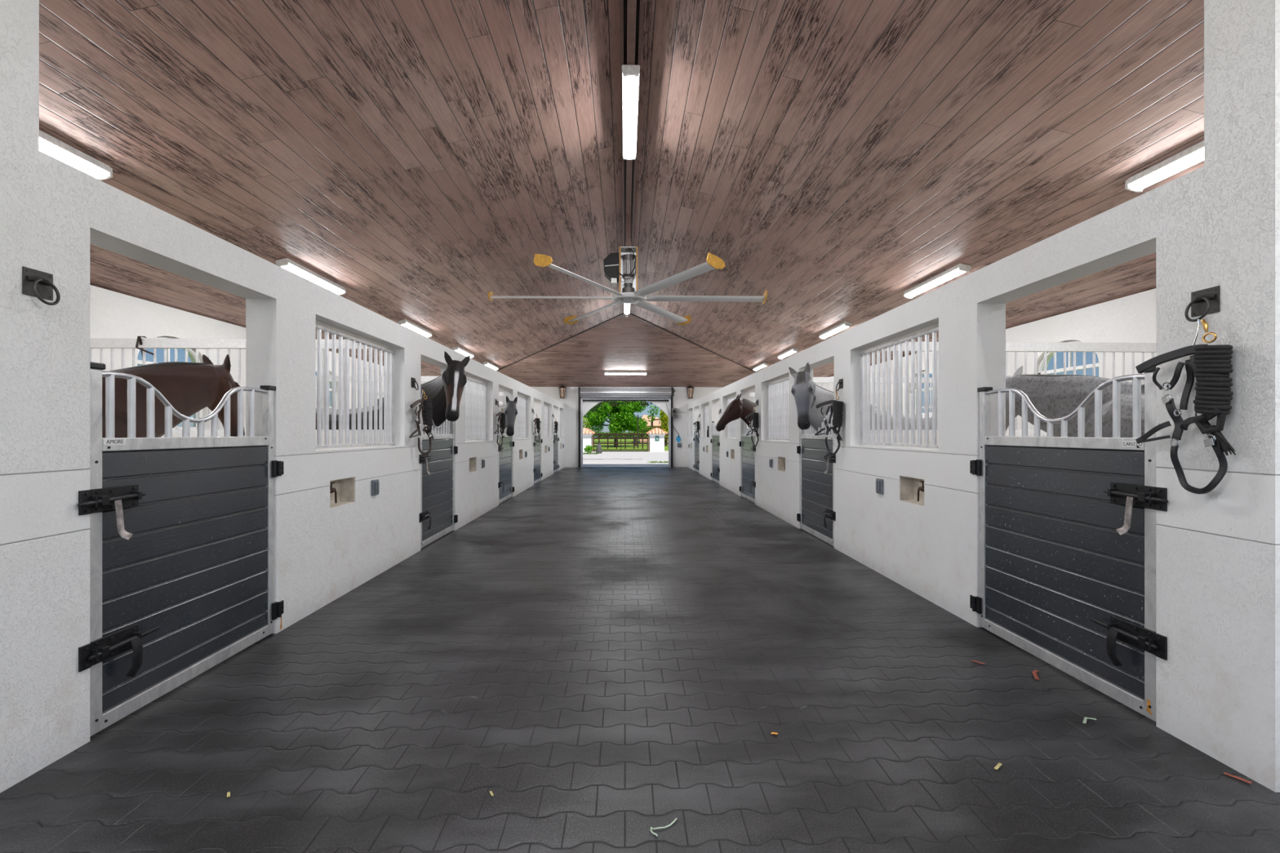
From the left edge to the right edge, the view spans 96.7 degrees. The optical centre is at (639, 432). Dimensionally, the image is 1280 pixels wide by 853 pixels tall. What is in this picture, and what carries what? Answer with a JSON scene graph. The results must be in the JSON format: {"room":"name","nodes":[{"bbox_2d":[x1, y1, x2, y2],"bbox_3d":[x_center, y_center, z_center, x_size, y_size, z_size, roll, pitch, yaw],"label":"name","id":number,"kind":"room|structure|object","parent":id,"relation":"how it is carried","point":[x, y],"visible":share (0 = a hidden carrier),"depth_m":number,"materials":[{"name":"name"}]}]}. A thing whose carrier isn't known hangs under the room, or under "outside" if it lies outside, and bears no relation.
{"room":"farm building","nodes":[
{"label":"farm building","id":0,"kind":"room"},
{"bbox_2d":[0,0,39,793],"bbox_3d":[-4.364,-0.699,2.008,3.980,4.078,0.385,0,0,-2],"label":"wall","id":1,"kind":"structure","parent":0,"point":[19,19],"depth_m":2.17,"materials":[{"name":"paint"}]},
{"bbox_2d":[89,284,426,429],"bbox_3d":[-6.715,-0.200,11.877,0.200,3.080,19.900,0,0,-2],"label":"wall","id":2,"kind":"structure","parent":0,"point":[113,314],"depth_m":7.66,"materials":[{"name":"white paint"}]},
{"bbox_2d":[137,336,202,429],"bbox_3d":[-6.602,-0.680,7.959,0.060,1.320,1.239,0,0,-2],"label":"window","id":3,"kind":"structure","parent":2,"relation":"in","point":[190,351],"depth_m":8.03,"materials":[{"name":"white paint"}]},
{"bbox_2d":[160,433,385,449],"bbox_3d":[-4.572,0.675,6.092,3.780,1.330,0.120,0,0,-2],"label":"wall","id":4,"kind":"structure","parent":0,"point":[174,435],"depth_m":6.07,"materials":[{"name":"white paint"}]},
{"bbox_2d":[89,337,245,386],"bbox_3d":[-5.024,-0.750,6.080,1.616,0.500,0.050,0,0,-2],"label":"grille","id":5,"kind":"object","parent":4,"relation":"in","point":[101,344],"depth_m":6.06,"materials":[{"name":"white metal"}]},
{"bbox_2d":[135,336,154,358],"bbox_3d":[-5.249,-0.897,6.065,0.183,0.276,0.102,0,0,-2],"label":"strap","id":6,"kind":"object","parent":5,"relation":"hanging from","point":[139,338],"visible":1,"depth_m":6.02,"materials":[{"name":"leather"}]},
{"bbox_2d":[321,339,324,433],"bbox_3d":[-3.396,-0.493,6.123,0.026,0.998,0.050,0,0,-2],"label":"bar","id":7,"kind":"object","parent":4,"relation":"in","point":[322,340],"depth_m":6.11,"materials":[{"name":"white paint"}]},
{"bbox_2d":[342,339,345,433],"bbox_3d":[-3.176,-0.493,6.129,0.017,0.998,0.050,0,0,-2],"label":"bar","id":8,"kind":"object","parent":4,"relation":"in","point":[344,340],"depth_m":6.12,"materials":[{"name":"white paint"}]},
{"bbox_2d":[39,151,564,770],"bbox_3d":[-2.722,0.113,12.090,0.234,2.455,19.685,0,0,-2],"label":"wall","id":9,"kind":"structure","parent":0,"point":[325,549],"depth_m":3.79,"materials":[{"name":"paint"}]},
{"bbox_2d":[22,266,60,305],"bbox_3d":[-2.357,-0.572,2.247,0.056,0.136,0.114,0,0,-2],"label":"ring","id":10,"kind":"object","parent":9,"relation":"attached to","point":[37,283],"visible":1,"depth_m":2.24,"materials":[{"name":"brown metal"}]},
{"bbox_2d":[77,361,284,737],"bbox_3d":[-2.402,0.510,3.123,0.128,1.636,1.460,0,0,-2],"label":"door","id":11,"kind":"structure","parent":9,"relation":"in","point":[182,529],"depth_m":2.94,"materials":[{"name":"metal"}]},
{"bbox_2d":[329,482,337,502],"bbox_3d":[-2.524,0.493,4.619,0.096,0.174,0.128,0,0,-2],"label":"water valve","id":12,"kind":"object","parent":9,"relation":"attached to","point":[331,490],"visible":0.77,"depth_m":4.63,"materials":[{"name":"metal"}]},
{"bbox_2d":[315,324,394,448],"bbox_3d":[-2.581,-0.365,5.124,0.040,0.980,1.720,0,0,-2],"label":"grille","id":13,"kind":"object","parent":9,"relation":"in","point":[319,328],"visible":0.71,"depth_m":5.11,"materials":[{"name":"metal"}]},
{"bbox_2d":[371,479,379,495],"bbox_3d":[-2.441,0.508,5.255,0.036,0.140,0.115,0,0,-2],"label":"outlet box","id":14,"kind":"object","parent":9,"relation":"attached to","point":[375,483],"visible":1,"depth_m":5.22,"materials":[{"name":"grey metal"}]},
{"bbox_2d":[411,377,418,390],"bbox_3d":[-2.462,-0.530,6.225,0.056,0.136,0.114,0,0,-2],"label":"ring","id":15,"kind":"object","parent":9,"relation":"attached to","point":[413,380],"visible":1,"depth_m":6.21,"materials":[{"name":"brown metal"}]},
{"bbox_2d":[408,389,433,455],"bbox_3d":[-2.385,-0.108,6.182,0.069,0.721,0.363,0,0,19],"label":"halter","id":16,"kind":"object","parent":15,"relation":"hanging from","point":[417,420],"visible":1,"depth_m":6.18,"materials":[{"name":"brown leather"}]},
{"bbox_2d":[422,390,433,439],"bbox_3d":[-2.347,-0.193,6.307,0.089,0.550,0.162,0,0,22],"label":"lead rope","id":17,"kind":"object","parent":15,"relation":"hanging from","point":[428,411],"visible":0.99,"depth_m":6.26,"materials":[{"name":"black fabric"}]},
{"bbox_2d":[419,408,457,548],"bbox_3d":[-2.507,0.510,7.122,0.128,1.636,1.460,0,0,-2],"label":"door","id":18,"kind":"structure","parent":9,"relation":"in","point":[437,467],"depth_m":7.11,"materials":[{"name":"metal"}]},
{"bbox_2d":[465,376,486,440],"bbox_3d":[-2.686,-0.365,9.123,0.040,0.980,1.720,0,0,-2],"label":"barred window","id":19,"kind":"structure","parent":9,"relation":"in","point":[475,390],"depth_m":9.34,"materials":[{"name":"metal"}]},
{"bbox_2d":[498,421,514,504],"bbox_3d":[-2.612,0.510,11.120,0.128,1.636,1.460,0,0,-2],"label":"door","id":20,"kind":"structure","parent":9,"relation":"in","point":[506,489],"depth_m":11.15,"materials":[{"name":"metal"}]},
{"bbox_2d":[517,395,526,438],"bbox_3d":[-2.791,-0.365,13.121,0.040,0.980,1.720,0,0,-2],"label":"barred window","id":21,"kind":"structure","parent":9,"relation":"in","point":[522,401],"depth_m":13.45,"materials":[{"name":"metal"}]},
{"bbox_2d":[533,421,542,484],"bbox_3d":[-2.718,0.510,15.119,0.128,1.636,1.460,0,0,-2],"label":"door","id":22,"kind":"structure","parent":9,"relation":"in","point":[537,446],"depth_m":15.20,"materials":[{"name":"metal"}]},
{"bbox_2d":[543,404,548,436],"bbox_3d":[-2.896,-0.365,17.120,0.040,0.980,1.720,0,0,-2],"label":"barred window","id":23,"kind":"structure","parent":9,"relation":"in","point":[545,406],"depth_m":17.45,"materials":[{"name":"metal"}]},
{"bbox_2d":[553,423,559,472],"bbox_3d":[-2.823,0.510,19.117,0.128,1.636,1.460,0,0,-2],"label":"door","id":24,"kind":"structure","parent":9,"relation":"in","point":[556,466],"depth_m":19.36,"materials":[{"name":"metal"}]},
{"bbox_3d":[-2.567,-0.530,10.224,0.056,0.136,0.114,0,0,-2],"label":"ring","id":25,"kind":"object","parent":9,"relation":"attached to","visible":0},
{"bbox_2d":[493,408,505,446],"bbox_3d":[-2.506,-0.106,10.114,0.068,0.720,0.373,0,0,12],"label":"halter","id":26,"kind":"object","parent":25,"relation":"hanging from","point":[500,417],"visible":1,"depth_m":10.13,"materials":[{"name":"brown leather"}]},
{"bbox_2d":[499,406,505,438],"bbox_3d":[-2.478,-0.181,10.258,0.089,0.565,0.141,0,0,16],"label":"lead rope","id":27,"kind":"object","parent":25,"relation":"hanging from","point":[503,415],"visible":0.97,"depth_m":10.22,"materials":[{"name":"black fabric"}]},
{"bbox_2d":[39,0,1204,386],"bbox_3d":[-0.209,-2.563,9.848,13.300,1.754,24.900,0,0,-2],"label":"ceiling","id":28,"kind":"structure","parent":0,"point":[837,158],"depth_m":5.39,"materials":[{"name":"brown wood"}]},
{"bbox_2d":[39,129,112,180],"bbox_3d":[-4.500,-2.179,4.033,0.160,0.121,1.524,0,0,-2],"label":"light fixture","id":29,"kind":"object","parent":28,"relation":"attached to","point":[50,145],"visible":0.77,"depth_m":4.48,"materials":[{"name":"white plastic"}]},
{"bbox_2d":[275,257,346,294],"bbox_3d":[-4.605,-2.179,8.032,0.160,0.121,1.524,0,0,-2],"label":"light fixture","id":30,"kind":"object","parent":28,"relation":"attached to","point":[286,264],"visible":0.88,"depth_m":7.84,"materials":[{"name":"white plastic"}]},
{"bbox_2d":[397,319,431,337],"bbox_3d":[-4.708,-2.179,11.950,0.160,0.121,1.524,0,0,-2],"label":"light fixture","id":31,"kind":"object","parent":28,"relation":"attached to","point":[405,322],"visible":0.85,"depth_m":11.76,"materials":[{"name":"white plastic"}]},
{"bbox_2d":[402,322,431,337],"bbox_3d":[-4.698,-2.149,11.950,0.140,0.042,1.460,-14,0,-1],"label":"diffuser","id":32,"kind":"object","parent":31,"relation":"attached to","point":[411,326],"depth_m":11.91,"materials":[{"name":"white plastic"}]},
{"bbox_2d":[452,346,473,358],"bbox_3d":[-4.801,-2.179,15.479,0.160,0.121,1.524,0,0,-2],"label":"light fixture","id":33,"kind":"object","parent":28,"relation":"attached to","point":[457,348],"visible":0.84,"depth_m":15.21,"materials":[{"name":"white plastic"}]},
{"bbox_2d":[454,348,473,357],"bbox_3d":[-4.791,-2.149,15.479,0.140,0.042,1.460,-14,0,-1],"label":"diffuser","id":34,"kind":"object","parent":33,"relation":"attached to","point":[462,351],"depth_m":15.37,"materials":[{"name":"white plastic"}]},
{"bbox_2d":[482,361,498,369],"bbox_3d":[-4.884,-2.179,18.628,0.160,0.121,1.524,0,0,-2],"label":"light fixture","id":35,"kind":"object","parent":28,"relation":"attached to","point":[486,363],"visible":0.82,"depth_m":18.36,"materials":[{"name":"white plastic"}]},
{"bbox_2d":[485,364,497,369],"bbox_3d":[-4.874,-2.149,18.628,0.140,0.042,1.460,-14,0,-1],"label":"diffuser","id":36,"kind":"object","parent":35,"relation":"attached to","point":[491,366],"depth_m":18.67,"materials":[{"name":"white plastic"}]},
{"bbox_2d":[497,313,624,371],"bbox_3d":[-3.619,-2.528,18.736,8.985,1.590,0.050,0,0,43],"label":"trim","id":37,"kind":"structure","parent":28,"relation":"attached to","point":[622,313],"depth_m":17.50,"materials":[{"name":"brown wood"}]},
{"bbox_2d":[604,371,647,375],"bbox_3d":[-0.515,-2.118,20.336,1.524,0.121,0.160,0,0,-2],"label":"light fixture","id":38,"kind":"object","parent":28,"relation":"attached to","point":[605,372],"visible":1,"depth_m":20.27,"materials":[{"name":"white plastic"}]},
{"bbox_2d":[625,0,636,317],"bbox_3d":[-0.120,-3.225,6.474,0.066,0.150,18.150,0,0,-2],"label":"trim","id":39,"kind":"structure","parent":28,"relation":"attached to","point":[631,4],"depth_m":4.67,"materials":[{"name":"brown wood"}]},
{"bbox_2d":[487,215,767,324],"bbox_3d":[-0.168,-2.529,8.298,4.018,1.260,3.612,0,0,-2],"label":"ceiling fan","id":40,"kind":"object","parent":39,"relation":"hanging from","point":[620,267],"visible":1,"depth_m":8.22,"materials":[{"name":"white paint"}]},
{"bbox_2d":[621,64,639,159],"bbox_3d":[-0.098,-3.102,5.619,0.159,0.097,1.524,0,0,-2],"label":"light fixture","id":41,"kind":"object","parent":39,"relation":"attached to","point":[630,73],"visible":1,"depth_m":5.38,"materials":[{"name":"white plastic"}]},
{"bbox_2d":[619,0,643,313],"bbox_3d":[-0.120,-3.268,6.449,0.176,0.067,18.100,0,0,-2],"label":"trim","id":42,"kind":"structure","parent":28,"relation":"attached to","point":[621,2],"depth_m":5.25,"materials":[{"name":"brown wood"}]},
{"bbox_2d":[753,362,768,370],"bbox_3d":[3.998,-2.179,18.862,0.160,0.121,1.524,0,0,-2],"label":"light fixture","id":43,"kind":"object","parent":28,"relation":"attached to","point":[764,364],"visible":1,"depth_m":18.62,"materials":[{"name":"white plastic"}]},
{"bbox_2d":[753,364,765,370],"bbox_3d":[3.987,-2.149,18.861,0.140,0.042,1.460,14,0,-1],"label":"diffuser","id":44,"kind":"object","parent":43,"relation":"attached to","point":[759,366],"depth_m":18.90,"materials":[{"name":"white plastic"}]},
{"bbox_2d":[777,347,799,359],"bbox_3d":[4.080,-2.179,15.713,0.160,0.121,1.524,0,0,-2],"label":"light fixture","id":45,"kind":"object","parent":28,"relation":"attached to","point":[793,350],"visible":1,"depth_m":15.50,"materials":[{"name":"white plastic"}]},
{"bbox_2d":[777,350,795,359],"bbox_3d":[4.070,-2.149,15.713,0.140,0.042,1.460,14,0,-1],"label":"diffuser","id":46,"kind":"object","parent":45,"relation":"attached to","point":[787,353],"depth_m":15.71,"materials":[{"name":"white plastic"}]},
{"bbox_2d":[818,320,853,339],"bbox_3d":[4.173,-2.179,12.184,0.160,0.121,1.524,0,0,-2],"label":"light fixture","id":47,"kind":"object","parent":28,"relation":"attached to","point":[844,325],"visible":1,"depth_m":11.99,"materials":[{"name":"white plastic"}]},
{"bbox_2d":[819,324,848,338],"bbox_3d":[4.163,-2.149,12.184,0.140,0.042,1.460,14,0,-1],"label":"diffuser","id":48,"kind":"object","parent":47,"relation":"attached to","point":[839,327],"depth_m":12.10,"materials":[{"name":"white plastic"}]},
{"bbox_2d":[903,262,971,298],"bbox_3d":[4.276,-2.179,8.265,0.160,0.121,1.524,0,0,-2],"label":"light fixture","id":49,"kind":"object","parent":28,"relation":"attached to","point":[960,268],"visible":1,"depth_m":8.08,"materials":[{"name":"white plastic"}]},
{"bbox_2d":[1124,140,1204,192],"bbox_3d":[4.382,-2.179,4.267,0.160,0.121,1.524,0,0,-2],"label":"light fixture","id":50,"kind":"object","parent":28,"relation":"attached to","point":[1194,154],"visible":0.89,"depth_m":4.66,"materials":[{"name":"white plastic"}]},
{"bbox_2d":[582,450,668,466],"bbox_3d":[-0.789,1.367,31.865,28.000,0.045,19.250,0,0,-2],"label":"driveway","id":51,"kind":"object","parent":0,"point":[606,459],"visible":0.14,"depth_m":28.69,"materials":[{"name":"concrete"}]},
{"bbox_2d":[582,427,595,451],"bbox_3d":[-3.934,0.515,40.410,1.468,1.730,1.468,0,0,-2],"label":"gate pillar","id":52,"kind":"structure","parent":51,"relation":"on","point":[587,433],"depth_m":39.91,"materials":[{"name":"paint"}]},
{"bbox_2d":[592,435,648,451],"bbox_3d":[-1.353,0.790,40.023,3.980,1.100,0.190,0,0,-2],"label":"gate","id":53,"kind":"object","parent":51,"relation":"on","point":[593,437],"visible":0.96,"depth_m":39.95,"materials":[{"name":"wood"}]},
{"bbox_2d":[646,427,667,451],"bbox_3d":[1.194,0.515,40.545,1.487,1.730,1.487,0,0,-2],"label":"gate pillar","id":54,"kind":"structure","parent":51,"relation":"on","point":[656,435],"depth_m":40.03,"materials":[{"name":"paint"}]},
{"bbox_2d":[498,386,755,466],"bbox_3d":[-0.532,-0.210,22.119,12.700,3.100,0.250,0,0,-2],"label":"wall","id":55,"kind":"structure","parent":0,"point":[680,399],"depth_m":22.02,"materials":[{"name":"white paint"}]},
{"bbox_2d":[558,386,566,398],"bbox_3d":[-2.974,-1.555,21.794,0.300,0.490,0.270,0,0,-2],"label":"wall lantern","id":56,"kind":"object","parent":55,"relation":"attached to","point":[562,388],"visible":1,"depth_m":21.71,"materials":[{"name":"metal"}]},
{"bbox_2d":[578,386,672,467],"bbox_3d":[-0.544,-0.195,21.816,3.640,3.070,0.394,0,0,-2],"label":"door","id":57,"kind":"structure","parent":55,"relation":"in","point":[584,393],"depth_m":21.75,"materials":[{"name":"metal"}]},
{"bbox_2d":[582,398,668,399],"bbox_3d":[-0.548,-1.335,21.958,3.400,0.150,0.030,0,0,-2],"label":"rail","id":58,"kind":"object","parent":57,"relation":"hanging from","point":[583,398],"depth_m":21.94,"materials":[{"name":"metal"}]},
{"bbox_2d":[686,386,694,398],"bbox_3d":[1.944,-1.555,21.924,0.300,0.490,0.270,0,0,-2],"label":"wall lantern","id":59,"kind":"object","parent":55,"relation":"attached to","point":[691,389],"visible":1,"depth_m":21.84,"materials":[{"name":"metal"}]},
{"bbox_2d":[629,313,756,372],"bbox_3d":[2.729,-2.528,18.903,0.050,1.590,8.985,0,0,43],"label":"trim","id":60,"kind":"structure","parent":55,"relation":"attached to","point":[637,317],"depth_m":17.60,"materials":[{"name":"brown wood"}]},
{"bbox_2d":[594,439,668,450],"bbox_3d":[-1.718,1.510,67.178,120.000,0.260,145.600,0,0,-2],"label":"ground","id":61,"kind":"structure","parent":0,"point":[595,440],"depth_m":57.71,"materials":[{"name":"green plant"}]},
{"bbox_2d":[586,400,648,447],"bbox_3d":[-2.243,-1.118,54.088,6.079,5.096,4.145,0,0,2],"label":"shade tree","id":62,"kind":"object","parent":61,"relation":"on","point":[621,418],"visible":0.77,"depth_m":53.10,"materials":[{"name":"green plant"}]},
{"bbox_2d":[591,430,648,437],"bbox_3d":[-1.413,0.219,51.996,6.918,0.841,1.208,0,0,-2],"label":"hedge","id":63,"kind":"object","parent":61,"relation":"on","point":[597,432],"visible":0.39,"depth_m":51.82,"materials":[{"name":"green plant"}]},
{"bbox_2d":[589,400,652,411],"bbox_3d":[-2.619,-0.970,26.930,7.520,4.734,1.247,0,0,-2],"label":"overhanging branch","id":64,"kind":"object","parent":61,"relation":"on","point":[614,403],"visible":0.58,"depth_m":26.87,"materials":[{"name":"green plant"}]},
{"bbox_2d":[591,433,668,448],"bbox_3d":[-0.437,0.700,47.005,10.500,1.280,0.120,0,0,-2],"label":"fence","id":65,"kind":"object","parent":61,"relation":"on","point":[598,434],"visible":0.4,"depth_m":46.94,"materials":[{"name":"brown wood"}]},
{"bbox_2d":[639,414,667,442],"bbox_3d":[1.944,-0.570,80.079,5.000,3.900,5.000,0,0,-2],"label":"house","id":66,"kind":"object","parent":61,"relation":"on","point":[655,423],"visible":0.26,"depth_m":78.25,"materials":[{"name":"beige paint"}]},
{"bbox_2d":[647,405,668,428],"bbox_3d":[2.252,-0.886,66.119,2.936,4.645,1.662,0,0,-2],"label":"tree","id":67,"kind":"object","parent":61,"relation":"on","point":[655,407],"visible":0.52,"depth_m":66.00,"materials":[{"name":"green plant"}]},
{"bbox_2d":[659,409,668,446],"bbox_3d":[2.767,-0.613,57.109,1.639,4.086,1.504,0,0,-2],"label":"tree","id":68,"kind":"object","parent":61,"relation":"on","point":[664,420],"visible":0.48,"depth_m":56.88,"materials":[{"name":"green plant"}]},
{"bbox_2d":[0,466,1279,852],"bbox_3d":[-0.169,1.415,8.323,5.240,0.150,27.850,0,0,-2],"label":"floor","id":69,"kind":"structure","parent":0,"point":[611,655],"depth_m":2.58,"materials":[{"name":"rubber"}]},
{"bbox_2d":[687,165,1204,752],"bbox_3d":[2.182,0.113,12.219,0.234,2.455,19.685,0,0,-2],"label":"wall","id":70,"kind":"structure","parent":0,"point":[929,546],"depth_m":3.97,"materials":[{"name":"paint"}]},
{"bbox_2d":[693,423,698,472],"bbox_3d":[1.914,0.510,19.242,0.128,1.636,1.460,0,0,-2],"label":"door","id":71,"kind":"structure","parent":70,"relation":"in","point":[695,465],"depth_m":19.35,"materials":[{"name":"metal"}]},
{"bbox_2d":[704,404,709,436],"bbox_3d":[2.092,-0.365,17.251,0.040,0.980,1.720,0,0,-2],"label":"barred window","id":72,"kind":"structure","parent":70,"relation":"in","point":[706,406],"depth_m":17.70,"materials":[{"name":"metal"}]},
{"bbox_2d":[710,421,719,483],"bbox_3d":[2.019,0.510,15.243,0.128,1.636,1.460,0,0,-2],"label":"door","id":73,"kind":"structure","parent":70,"relation":"in","point":[714,441],"depth_m":15.40,"materials":[{"name":"metal"}]},
{"bbox_2d":[726,419,736,438],"bbox_3d":[2.190,-0.081,13.530,0.040,0.409,1.142,0,0,-2],"label":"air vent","id":74,"kind":"object","parent":70,"relation":"in","point":[731,429],"depth_m":13.48,"materials":[{"name":"metal"}]},
{"bbox_2d":[739,417,755,502],"bbox_3d":[2.124,0.510,11.245,0.128,1.636,1.460,0,0,-2],"label":"door","id":75,"kind":"structure","parent":70,"relation":"in","point":[747,488],"depth_m":11.34,"materials":[{"name":"metal"}]},
{"bbox_2d":[767,377,789,440],"bbox_3d":[2.302,-0.365,9.254,0.040,0.980,1.720,0,0,-2],"label":"barred window","id":76,"kind":"structure","parent":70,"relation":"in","point":[778,392],"depth_m":9.37,"materials":[{"name":"metal"}]},
{"bbox_2d":[796,408,835,546],"bbox_3d":[2.229,0.510,7.246,0.128,1.636,1.460,0,0,-2],"label":"door","id":77,"kind":"structure","parent":70,"relation":"in","point":[816,465],"depth_m":7.23,"materials":[{"name":"metal"}]},
{"bbox_2d":[835,378,843,391],"bbox_3d":[2.230,-0.530,6.369,0.056,0.136,0.114,0,0,-2],"label":"ring","id":78,"kind":"object","parent":70,"relation":"attached to","point":[841,381],"visible":0.99,"depth_m":6.34,"materials":[{"name":"black metal"}]},
{"bbox_2d":[814,391,839,455],"bbox_3d":[2.114,-0.106,6.408,0.065,0.722,0.370,0,0,-30],"label":"halter","id":79,"kind":"object","parent":78,"relation":"hanging from","point":[829,402],"visible":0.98,"depth_m":6.41,"materials":[{"name":"black leather"}]},
{"bbox_2d":[831,391,843,441],"bbox_3d":[2.185,-0.184,6.289,0.089,0.562,0.143,0,0,-26],"label":"lead rope","id":80,"kind":"object","parent":78,"relation":"hanging from","point":[837,410],"visible":1,"depth_m":6.25,"materials":[{"name":"black fabric"}]},
{"bbox_2d":[875,478,883,493],"bbox_3d":[2.261,0.508,5.379,0.036,0.140,0.115,0,0,-2],"label":"outlet box","id":81,"kind":"object","parent":70,"relation":"attached to","point":[879,482],"visible":1,"depth_m":5.34,"materials":[{"name":"grey metal"}]},
{"bbox_2d":[860,326,938,448],"bbox_3d":[2.408,-0.365,5.255,0.040,0.980,1.720,0,0,-2],"label":"window grille","id":82,"kind":"object","parent":70,"relation":"in","point":[863,355],"visible":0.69,"depth_m":5.24,"materials":[{"name":"metal"}]},
{"bbox_2d":[969,366,1168,721],"bbox_3d":[2.334,0.510,3.248,0.128,1.636,1.460,0,0,-2],"label":"door","id":83,"kind":"structure","parent":70,"relation":"in","point":[1068,524],"depth_m":3.07,"materials":[{"name":"metal"}]},
{"bbox_2d":[1184,285,1219,321],"bbox_3d":[2.335,-0.530,2.370,0.056,0.136,0.114,0,0,-2],"label":"ring","id":84,"kind":"object","parent":70,"relation":"attached to","point":[1203,302],"visible":1,"depth_m":2.36,"materials":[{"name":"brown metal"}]},
{"bbox_2d":[1135,319,1227,494],"bbox_3d":[2.290,-0.106,2.418,0.066,0.722,0.365,0,0,-6],"label":"halter","id":85,"kind":"object","parent":84,"relation":"hanging from","point":[1180,425],"visible":0.93,"depth_m":2.41,"materials":[{"name":"black leather"}]},
{"bbox_2d":[1192,319,1235,455],"bbox_3d":[2.306,-0.188,2.283,0.089,0.557,0.147,0,0,-2],"label":"lead rope","id":86,"kind":"object","parent":84,"relation":"hanging from","point":[1213,366],"visible":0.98,"depth_m":2.26,"materials":[{"name":"black fabric"}]},
{"bbox_3d":[2.125,-0.530,10.367,0.056,0.136,0.114,0,0,-2],"label":"ring","id":87,"kind":"object","parent":70,"relation":"attached to","visible":0},
{"bbox_2d":[745,406,758,446],"bbox_3d":[2.040,-0.110,10.346,0.065,0.720,0.374,0,0,-24],"label":"halter","id":88,"kind":"object","parent":87,"relation":"hanging from","point":[751,414],"visible":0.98,"depth_m":10.35,"materials":[{"name":"black leather"}]},
{"bbox_2d":[752,407,759,436],"bbox_3d":[2.092,-0.197,10.233,0.089,0.546,0.180,0,0,-20],"label":"lead rope","id":89,"kind":"object","parent":87,"relation":"hanging from","point":[755,415],"visible":1,"depth_m":10.20,"materials":[{"name":"black fabric"}]},
{"bbox_2d":[868,433,1046,448],"bbox_3d":[4.345,0.675,6.327,3.780,1.330,0.120,0,0,-2],"label":"wall","id":90,"kind":"structure","parent":0,"point":[891,434],"depth_m":6.23,"materials":[{"name":"white paint"}]},
{"bbox_2d":[885,344,898,433],"bbox_3d":[2.775,-0.479,6.285,0.136,0.970,0.050,0,0,-2],"label":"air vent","id":91,"kind":"object","parent":90,"relation":"in","point":[897,346],"depth_m":6.28,"materials":[{"name":"white metal"}]},
{"bbox_2d":[936,342,938,433],"bbox_3d":[3.281,-0.494,6.298,0.018,0.999,0.050,0,0,-2],"label":"bar","id":92,"kind":"object","parent":90,"relation":"in","point":[937,343],"depth_m":6.29,"materials":[{"name":"white paint"}]},
{"bbox_2d":[814,288,1155,430],"bbox_3d":[6.181,-0.200,12.217,0.200,3.080,19.900,0,0,-2],"label":"wall","id":93,"kind":"structure","parent":0,"point":[1131,318],"depth_m":7.76,"materials":[{"name":"white paint"}]},
{"bbox_2d":[1037,340,1098,430],"bbox_3d":[6.274,-0.680,8.298,0.060,1.320,1.239,0,0,-2],"label":"window","id":94,"kind":"structure","parent":93,"relation":"in","point":[1070,367],"depth_m":8.30,"materials":[{"name":"white paint"}]},
{"bbox_2d":[1005,342,1155,378],"bbox_3d":[4.896,-0.801,6.341,1.694,0.397,0.050,0,0,-2],"label":"railing","id":95,"kind":"object","parent":93,"relation":"in","point":[1074,348],"depth_m":6.32,"materials":[{"name":"white metal"}]},
{"bbox_2d":[1204,0,1279,792],"bbox_3d":[4.351,-0.699,2.300,3.980,4.078,0.260,0,0,-2],"label":"wall","id":96,"kind":"structure","parent":0,"point":[1242,37],"depth_m":2.22,"materials":[{"name":"paint"}]},
{"bbox_3d":[-4.677,0.675,10.090,3.780,1.330,0.120,0,0,-2],"label":"wall","id":97,"kind":"structure","parent":0,"visible":0},
{"bbox_2d":[421,376,438,383],"bbox_3d":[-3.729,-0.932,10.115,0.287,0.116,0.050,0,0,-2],"label":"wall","id":98,"kind":"structure","parent":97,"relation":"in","point":[425,379],"depth_m":10.09,"materials":[{"name":"white paint"}]},
{"bbox_3d":[4.240,0.675,10.325,3.780,1.330,0.120,0,0,-2],"label":"wall","id":99,"kind":"structure","parent":0,"visible":0},
{"bbox_2d":[813,377,834,391],"bbox_3d":[3.317,-0.868,10.301,0.372,0.251,0.050,0,0,-2],"label":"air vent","id":100,"kind":"object","parent":99,"relation":"in","point":[823,380],"depth_m":10.28,"materials":[{"name":"white metal"}]},
{"bbox_3d":[-4.852,1.415,12.002,3.930,0.150,20.150,0,0,-2],"label":"floor","id":101,"kind":"structure","parent":0,"visible":0},
{"bbox_2d":[102,353,244,438],"bbox_3d":[-3.640,0.345,3.679,0.672,2.019,2.811,0,0,-4],"label":"horse","id":102,"kind":"object","parent":101,"relation":"on","point":[189,388],"visible":0.23,"depth_m":4.29},
{"bbox_2d":[315,351,470,434],"bbox_3d":[-3.495,0.191,7.098,2.864,2.340,0.774,0,0,3],"label":"horse","id":103,"kind":"object","parent":101,"relation":"on","point":[445,392],"visible":0.18,"depth_m":6.88},
{"bbox_2d":[433,395,517,436],"bbox_3d":[-3.667,0.324,11.087,2.733,2.061,0.736,0,0,4],"label":"horse","id":104,"kind":"object","parent":101,"relation":"on","point":[510,411],"visible":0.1,"depth_m":10.72},
{"bbox_3d":[4.314,1.415,12.243,3.930,0.150,20.150,0,0,-2],"label":"floor","id":105,"kind":"structure","parent":0,"visible":0},
{"bbox_2d":[715,393,755,431],"bbox_3d":[3.097,0.300,11.316,3.250,2.122,0.732,0,0,0],"label":"horse","id":106,"kind":"object","parent":105,"relation":"on","point":[737,408],"visible":0.11,"depth_m":11.02},
{"bbox_2d":[788,362,932,434],"bbox_3d":[3.217,0.246,7.254,2.799,2.220,0.755,0,0,-6],"label":"horse","id":107,"kind":"object","parent":105,"relation":"on","point":[806,394],"visible":0.21,"depth_m":7.00},
{"bbox_2d":[1005,364,1144,437],"bbox_3d":[3.602,0.351,4.203,0.706,2.010,3.231,0,0,-5],"label":"horse","id":108,"kind":"object","parent":105,"relation":"on","point":[1053,396],"visible":0.15,"depth_m":4.67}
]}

